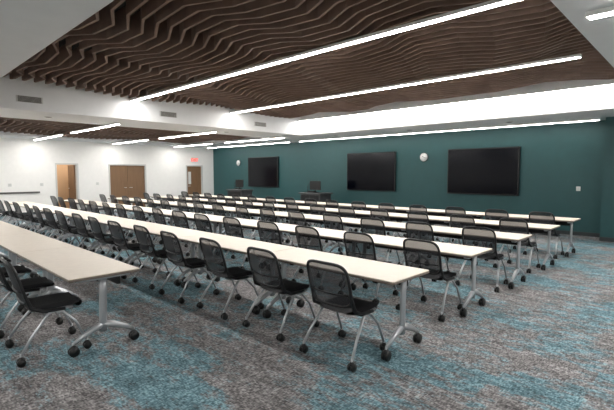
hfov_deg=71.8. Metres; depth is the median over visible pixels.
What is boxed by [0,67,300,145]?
ceiling soffit
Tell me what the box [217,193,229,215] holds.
mesh chair
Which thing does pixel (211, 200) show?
mesh chair
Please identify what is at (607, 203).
pier
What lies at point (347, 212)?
mesh chair
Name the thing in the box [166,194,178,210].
mesh chair
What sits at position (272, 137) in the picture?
ceiling light
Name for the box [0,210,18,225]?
mesh chair
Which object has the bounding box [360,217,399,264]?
mesh chair
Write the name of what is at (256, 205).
table
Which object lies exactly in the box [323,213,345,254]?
mesh chair
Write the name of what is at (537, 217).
mesh chair
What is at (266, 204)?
mesh chair
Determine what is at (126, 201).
mesh chair
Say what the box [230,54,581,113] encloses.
ceiling light
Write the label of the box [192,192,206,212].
mesh chair
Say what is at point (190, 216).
table
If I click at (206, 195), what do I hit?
mesh chair
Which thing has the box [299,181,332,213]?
lectern
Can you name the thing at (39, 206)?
table
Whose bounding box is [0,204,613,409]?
floor
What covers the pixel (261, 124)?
ceiling vent
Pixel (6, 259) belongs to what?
mesh chair
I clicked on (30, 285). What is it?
mesh chair
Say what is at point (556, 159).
wall
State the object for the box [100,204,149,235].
table
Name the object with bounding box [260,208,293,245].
mesh chair
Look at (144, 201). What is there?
table
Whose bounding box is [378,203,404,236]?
mesh chair
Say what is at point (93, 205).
mesh chair
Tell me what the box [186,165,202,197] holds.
door
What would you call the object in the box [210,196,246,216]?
table
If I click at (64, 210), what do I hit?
table
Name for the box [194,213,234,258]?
mesh chair
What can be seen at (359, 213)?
table
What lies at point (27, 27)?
ceiling
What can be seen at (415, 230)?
mesh chair
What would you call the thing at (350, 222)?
table
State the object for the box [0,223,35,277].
table
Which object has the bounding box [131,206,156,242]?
mesh chair
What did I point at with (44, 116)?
speakers
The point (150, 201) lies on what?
mesh chair
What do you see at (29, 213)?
mesh chair
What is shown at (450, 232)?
table
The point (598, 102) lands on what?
ceiling soffit
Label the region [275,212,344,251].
table
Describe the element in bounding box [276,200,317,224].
table
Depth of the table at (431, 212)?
10.41 m
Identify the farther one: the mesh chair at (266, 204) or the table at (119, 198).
the table at (119, 198)
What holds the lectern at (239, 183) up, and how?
on the floor
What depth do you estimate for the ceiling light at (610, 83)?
10.69 m
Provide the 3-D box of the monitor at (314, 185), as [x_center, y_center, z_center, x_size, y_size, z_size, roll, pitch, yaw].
[0.329,-0.707,16.410,0.560,0.450,0.240,4,6,44]
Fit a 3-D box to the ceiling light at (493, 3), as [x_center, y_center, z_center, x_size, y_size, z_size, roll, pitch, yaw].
[-1.084,-2.422,7.609,9.300,0.050,0.100,4,6,44]
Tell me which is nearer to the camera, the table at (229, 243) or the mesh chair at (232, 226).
the table at (229, 243)
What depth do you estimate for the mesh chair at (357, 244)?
5.55 m
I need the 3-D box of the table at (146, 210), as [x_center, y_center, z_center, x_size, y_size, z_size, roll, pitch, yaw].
[-3.844,0.504,10.763,1.820,0.740,0.650,4,6,44]
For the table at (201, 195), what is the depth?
17.86 m
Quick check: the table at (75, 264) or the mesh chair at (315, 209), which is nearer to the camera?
the table at (75, 264)
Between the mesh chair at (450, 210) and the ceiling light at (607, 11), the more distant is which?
the mesh chair at (450, 210)
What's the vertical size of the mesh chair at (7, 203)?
0.916 m
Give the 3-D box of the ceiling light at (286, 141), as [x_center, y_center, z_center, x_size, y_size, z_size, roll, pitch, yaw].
[-3.019,-2.869,20.355,6.300,0.050,0.085,4,6,44]
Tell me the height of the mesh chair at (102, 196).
0.916 m
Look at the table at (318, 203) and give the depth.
13.05 m
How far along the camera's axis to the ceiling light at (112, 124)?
12.39 m
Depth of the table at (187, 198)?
15.66 m
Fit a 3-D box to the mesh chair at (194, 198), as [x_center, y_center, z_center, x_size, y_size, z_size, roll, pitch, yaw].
[-3.541,0.142,14.401,0.644,0.916,0.620,-4,6,-43]
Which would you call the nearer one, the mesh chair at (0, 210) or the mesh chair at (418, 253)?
the mesh chair at (418, 253)
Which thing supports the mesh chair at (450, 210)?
on the floor
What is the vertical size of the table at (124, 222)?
0.740 m
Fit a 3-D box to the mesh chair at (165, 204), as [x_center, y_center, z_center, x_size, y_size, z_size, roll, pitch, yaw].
[-3.989,0.277,12.615,0.620,0.916,0.644,4,6,43]
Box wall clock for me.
[420,153,427,161]
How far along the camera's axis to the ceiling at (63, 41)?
7.82 m
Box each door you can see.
[55,163,79,209]
[108,164,146,206]
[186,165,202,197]
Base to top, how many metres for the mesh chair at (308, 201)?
0.916 m
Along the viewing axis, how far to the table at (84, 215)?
9.45 m
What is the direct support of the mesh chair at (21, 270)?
on the floor
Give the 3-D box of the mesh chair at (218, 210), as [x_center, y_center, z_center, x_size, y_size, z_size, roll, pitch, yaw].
[-2.028,0.421,10.699,0.620,0.916,0.644,4,6,44]
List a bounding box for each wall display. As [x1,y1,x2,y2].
[248,156,278,186]
[347,151,396,191]
[447,146,520,195]
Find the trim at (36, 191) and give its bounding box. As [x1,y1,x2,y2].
[0,191,39,193]
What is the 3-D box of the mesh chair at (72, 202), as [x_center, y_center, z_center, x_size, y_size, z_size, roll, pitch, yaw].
[-7.103,0.224,13.315,0.620,0.916,0.644,4,6,41]
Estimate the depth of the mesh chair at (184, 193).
17.87 m
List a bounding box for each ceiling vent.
[16,95,42,103]
[160,111,176,117]
[254,122,265,126]
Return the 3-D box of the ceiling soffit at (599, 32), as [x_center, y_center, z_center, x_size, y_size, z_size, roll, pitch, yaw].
[5.746,-2.119,2.970,6.000,1.060,9.550,4,6,44]
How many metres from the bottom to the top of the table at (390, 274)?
0.740 m
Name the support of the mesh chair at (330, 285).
on the floor
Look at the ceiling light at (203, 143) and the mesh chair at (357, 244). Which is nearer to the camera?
the mesh chair at (357, 244)
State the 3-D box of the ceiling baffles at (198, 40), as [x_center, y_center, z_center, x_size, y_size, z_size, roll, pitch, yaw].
[-0.108,-2.656,8.253,9.760,0.300,9.018,4,6,44]
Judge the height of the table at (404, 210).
0.740 m
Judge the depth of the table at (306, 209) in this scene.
11.84 m
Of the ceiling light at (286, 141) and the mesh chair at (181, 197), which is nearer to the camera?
the mesh chair at (181, 197)
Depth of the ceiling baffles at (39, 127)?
14.92 m
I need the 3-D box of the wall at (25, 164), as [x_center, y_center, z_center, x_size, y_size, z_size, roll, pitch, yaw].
[-10.807,-1.703,17.709,0.200,4.100,16.800,4,6,44]
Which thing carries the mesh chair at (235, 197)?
on the floor
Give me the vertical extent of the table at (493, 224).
0.740 m
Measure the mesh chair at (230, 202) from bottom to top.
0.916 m
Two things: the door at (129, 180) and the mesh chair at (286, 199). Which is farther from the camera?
the door at (129, 180)
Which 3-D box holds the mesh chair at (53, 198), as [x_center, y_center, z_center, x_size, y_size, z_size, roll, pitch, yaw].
[-8.418,0.129,14.581,0.620,0.916,0.644,4,6,40]
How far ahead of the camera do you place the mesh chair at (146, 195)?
16.70 m
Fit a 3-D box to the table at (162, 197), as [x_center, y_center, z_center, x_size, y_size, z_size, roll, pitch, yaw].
[-5.551,0.043,16.898,1.820,0.740,0.650,4,6,44]
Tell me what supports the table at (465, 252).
on the floor
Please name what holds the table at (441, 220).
on the floor
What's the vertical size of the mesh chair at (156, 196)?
0.916 m
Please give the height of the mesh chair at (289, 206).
0.916 m
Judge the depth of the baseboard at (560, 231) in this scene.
11.42 m
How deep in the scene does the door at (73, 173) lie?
18.57 m
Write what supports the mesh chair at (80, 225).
on the floor
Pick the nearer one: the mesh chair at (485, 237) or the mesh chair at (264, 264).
the mesh chair at (264, 264)
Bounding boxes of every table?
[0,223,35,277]
[0,233,74,311]
[8,201,42,227]
[17,246,139,357]
[19,204,61,233]
[39,207,85,240]
[62,212,115,250]
[64,199,97,216]
[84,201,115,220]
[86,217,157,263]
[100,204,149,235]
[108,197,135,218]
[124,224,213,285]
[127,208,183,243]
[130,199,170,223]
[149,196,178,210]
[154,202,193,223]
[163,212,226,250]
[174,197,207,213]
[178,233,295,314]
[187,205,234,233]
[189,194,216,213]
[200,200,241,217]
[209,218,287,251]
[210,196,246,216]
[222,208,283,241]
[236,202,281,209]
[240,198,280,216]
[262,248,428,361]
[274,205,325,227]
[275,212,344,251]
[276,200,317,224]
[278,224,369,280]
[308,202,351,230]
[323,208,370,227]
[330,218,405,265]
[351,234,491,316]
[354,205,409,237]
[386,212,452,243]
[427,209,484,218]
[431,225,531,288]
[449,219,559,269]
[481,214,580,256]
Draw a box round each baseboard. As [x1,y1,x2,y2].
[0,205,156,215]
[556,230,599,236]
[599,237,613,241]
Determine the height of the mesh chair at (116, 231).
0.916 m
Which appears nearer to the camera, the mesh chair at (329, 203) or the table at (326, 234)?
the table at (326, 234)
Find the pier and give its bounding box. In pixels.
[600,117,613,237]
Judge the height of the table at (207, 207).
0.740 m
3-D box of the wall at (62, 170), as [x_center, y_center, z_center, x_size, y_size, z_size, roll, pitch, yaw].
[-11.119,-1.199,19.017,2.000,2.900,3.800,4,6,44]
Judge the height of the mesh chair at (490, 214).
0.916 m
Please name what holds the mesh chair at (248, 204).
on the floor
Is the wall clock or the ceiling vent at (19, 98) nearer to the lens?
the ceiling vent at (19, 98)
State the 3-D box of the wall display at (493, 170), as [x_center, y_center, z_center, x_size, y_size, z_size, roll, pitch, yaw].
[5.407,-1.042,13.121,2.200,1.440,0.094,4,6,44]
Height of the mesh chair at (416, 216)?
0.916 m
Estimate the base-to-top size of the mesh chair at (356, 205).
0.916 m
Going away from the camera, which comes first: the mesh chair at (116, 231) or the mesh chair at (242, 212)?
the mesh chair at (116, 231)
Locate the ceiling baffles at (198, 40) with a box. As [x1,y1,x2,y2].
[3,0,613,117]
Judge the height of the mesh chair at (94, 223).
0.916 m
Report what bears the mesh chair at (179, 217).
on the floor
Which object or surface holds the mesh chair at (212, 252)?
on the floor
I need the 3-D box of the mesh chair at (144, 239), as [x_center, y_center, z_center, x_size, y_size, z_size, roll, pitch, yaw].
[-2.274,0.737,6.489,0.620,0.916,0.644,4,6,44]
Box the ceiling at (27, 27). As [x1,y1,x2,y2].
[0,0,113,77]
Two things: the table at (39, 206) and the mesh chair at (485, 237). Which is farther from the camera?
the table at (39, 206)
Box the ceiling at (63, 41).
[59,1,166,56]
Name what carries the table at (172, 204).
on the floor
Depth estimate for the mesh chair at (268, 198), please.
14.10 m
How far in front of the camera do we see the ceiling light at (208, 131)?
14.69 m
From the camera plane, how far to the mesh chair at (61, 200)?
13.66 m
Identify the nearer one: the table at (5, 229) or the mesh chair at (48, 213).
the table at (5, 229)
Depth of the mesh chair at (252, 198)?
14.71 m
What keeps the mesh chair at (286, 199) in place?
on the floor
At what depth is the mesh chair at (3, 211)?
12.54 m
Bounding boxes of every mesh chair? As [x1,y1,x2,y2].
[0,200,25,228]
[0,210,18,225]
[0,256,14,292]
[0,257,91,367]
[0,265,33,297]
[0,266,62,338]
[4,200,34,231]
[12,202,44,234]
[23,203,56,237]
[33,205,67,241]
[43,208,81,246]
[50,196,70,221]
[55,210,95,251]
[58,197,68,220]
[68,198,88,224]
[72,213,114,257]
[78,199,88,226]
[88,216,133,264]
[89,201,108,231]
[99,194,116,216]
[102,202,132,237]
[107,220,156,278]
[110,195,132,218]
[115,204,130,239]
[122,196,133,218]
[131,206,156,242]
[132,225,186,289]
[134,197,150,221]
[143,193,159,215]
[146,198,169,221]
[152,193,160,216]
[152,208,187,248]
[159,231,218,303]
[160,199,173,222]
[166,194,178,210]
[172,210,196,255]
[177,201,194,228]
[178,195,192,210]
[181,191,192,210]
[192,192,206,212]
[192,196,211,214]
[193,202,222,233]
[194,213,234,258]
[196,237,263,319]
[204,193,212,213]
[208,197,217,225]
[212,204,225,227]
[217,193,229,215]
[223,198,236,226]
[223,217,259,268]
[232,194,252,218]
[235,206,255,239]
[242,199,258,231]
[242,247,318,341]
[247,195,260,219]
[257,221,303,272]
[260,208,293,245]
[263,201,286,223]
[265,196,288,222]
[283,197,307,224]
[283,202,311,235]
[288,211,322,248]
[291,225,338,281]
[299,259,385,372]
[304,198,317,226]
[310,204,327,242]
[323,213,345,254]
[326,200,338,213]
[335,206,360,242]
[343,231,398,302]
[349,201,366,230]
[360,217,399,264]
[370,209,400,251]
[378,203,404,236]
[395,238,462,321]
[403,211,439,253]
[404,221,449,281]
[409,204,438,240]
[442,206,465,242]
[446,214,488,264]
[455,226,508,292]
[485,209,515,252]
[493,218,540,272]
[523,211,564,258]
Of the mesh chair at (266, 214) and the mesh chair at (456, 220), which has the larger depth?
the mesh chair at (266, 214)
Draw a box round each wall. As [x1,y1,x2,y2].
[0,138,213,213]
[57,165,76,207]
[213,120,605,232]
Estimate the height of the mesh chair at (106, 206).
0.916 m
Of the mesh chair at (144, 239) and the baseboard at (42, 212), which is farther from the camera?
the baseboard at (42, 212)
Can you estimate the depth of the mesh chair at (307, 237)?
6.18 m
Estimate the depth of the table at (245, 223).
8.26 m
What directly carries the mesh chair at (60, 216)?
on the floor
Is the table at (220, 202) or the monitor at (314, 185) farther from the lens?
the monitor at (314, 185)
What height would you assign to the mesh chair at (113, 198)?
0.916 m
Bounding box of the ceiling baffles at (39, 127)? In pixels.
[0,117,247,143]
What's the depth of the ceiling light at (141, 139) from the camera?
17.67 m
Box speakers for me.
[44,116,511,135]
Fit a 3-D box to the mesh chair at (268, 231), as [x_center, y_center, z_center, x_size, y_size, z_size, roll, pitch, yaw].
[-0.471,0.696,7.042,0.620,0.916,0.644,4,6,40]
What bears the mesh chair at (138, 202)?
on the floor
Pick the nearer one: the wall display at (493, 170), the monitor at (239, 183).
the wall display at (493, 170)
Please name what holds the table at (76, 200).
on the floor
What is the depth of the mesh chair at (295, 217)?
8.59 m
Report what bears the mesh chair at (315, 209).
on the floor
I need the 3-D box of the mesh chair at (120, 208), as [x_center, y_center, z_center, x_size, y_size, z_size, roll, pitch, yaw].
[-4.479,0.415,10.780,0.620,0.916,0.644,4,6,44]
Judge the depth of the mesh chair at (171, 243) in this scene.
5.67 m
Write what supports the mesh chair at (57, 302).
on the floor
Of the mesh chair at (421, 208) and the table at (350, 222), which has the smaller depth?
the table at (350, 222)
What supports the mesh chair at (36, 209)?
on the floor
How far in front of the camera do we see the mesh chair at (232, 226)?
7.42 m
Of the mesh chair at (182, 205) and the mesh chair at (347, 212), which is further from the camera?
the mesh chair at (182, 205)
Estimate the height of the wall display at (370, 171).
1.440 m
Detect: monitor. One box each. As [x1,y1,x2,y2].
[235,180,243,189]
[310,181,320,192]
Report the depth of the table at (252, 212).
10.69 m
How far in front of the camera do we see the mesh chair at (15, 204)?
11.31 m
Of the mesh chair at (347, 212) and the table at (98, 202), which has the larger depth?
the table at (98, 202)
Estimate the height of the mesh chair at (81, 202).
0.916 m
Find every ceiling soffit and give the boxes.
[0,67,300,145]
[183,79,613,147]
[550,0,613,66]
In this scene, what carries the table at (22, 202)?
on the floor
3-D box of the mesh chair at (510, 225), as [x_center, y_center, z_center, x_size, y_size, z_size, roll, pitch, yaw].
[3.727,0.663,7.479,0.644,0.916,0.620,-4,6,-43]
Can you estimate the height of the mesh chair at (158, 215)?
0.916 m
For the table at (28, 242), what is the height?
0.740 m
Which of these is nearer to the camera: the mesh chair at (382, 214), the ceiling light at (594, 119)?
the mesh chair at (382, 214)
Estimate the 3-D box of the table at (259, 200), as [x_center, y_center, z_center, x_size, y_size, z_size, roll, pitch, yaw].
[-1.778,0.144,15.559,1.820,0.740,0.650,4,6,44]
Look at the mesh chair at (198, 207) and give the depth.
11.10 m
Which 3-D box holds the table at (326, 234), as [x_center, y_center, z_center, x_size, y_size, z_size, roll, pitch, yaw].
[0.122,0.788,6.986,1.820,0.740,0.650,4,6,44]
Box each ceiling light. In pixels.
[33,134,62,139]
[70,123,119,132]
[112,139,148,143]
[131,0,519,101]
[158,131,216,138]
[174,143,212,146]
[207,141,289,147]
[224,137,284,142]
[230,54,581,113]
[298,82,613,121]
[299,118,599,141]
[585,6,613,19]
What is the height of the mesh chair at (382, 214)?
0.916 m
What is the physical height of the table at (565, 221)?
0.740 m
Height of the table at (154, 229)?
0.740 m
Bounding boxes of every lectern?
[226,180,253,196]
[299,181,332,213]
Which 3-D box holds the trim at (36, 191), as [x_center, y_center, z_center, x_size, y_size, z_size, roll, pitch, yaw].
[-13.756,-0.307,14.551,0.030,0.070,8.020,4,6,44]
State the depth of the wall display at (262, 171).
20.40 m

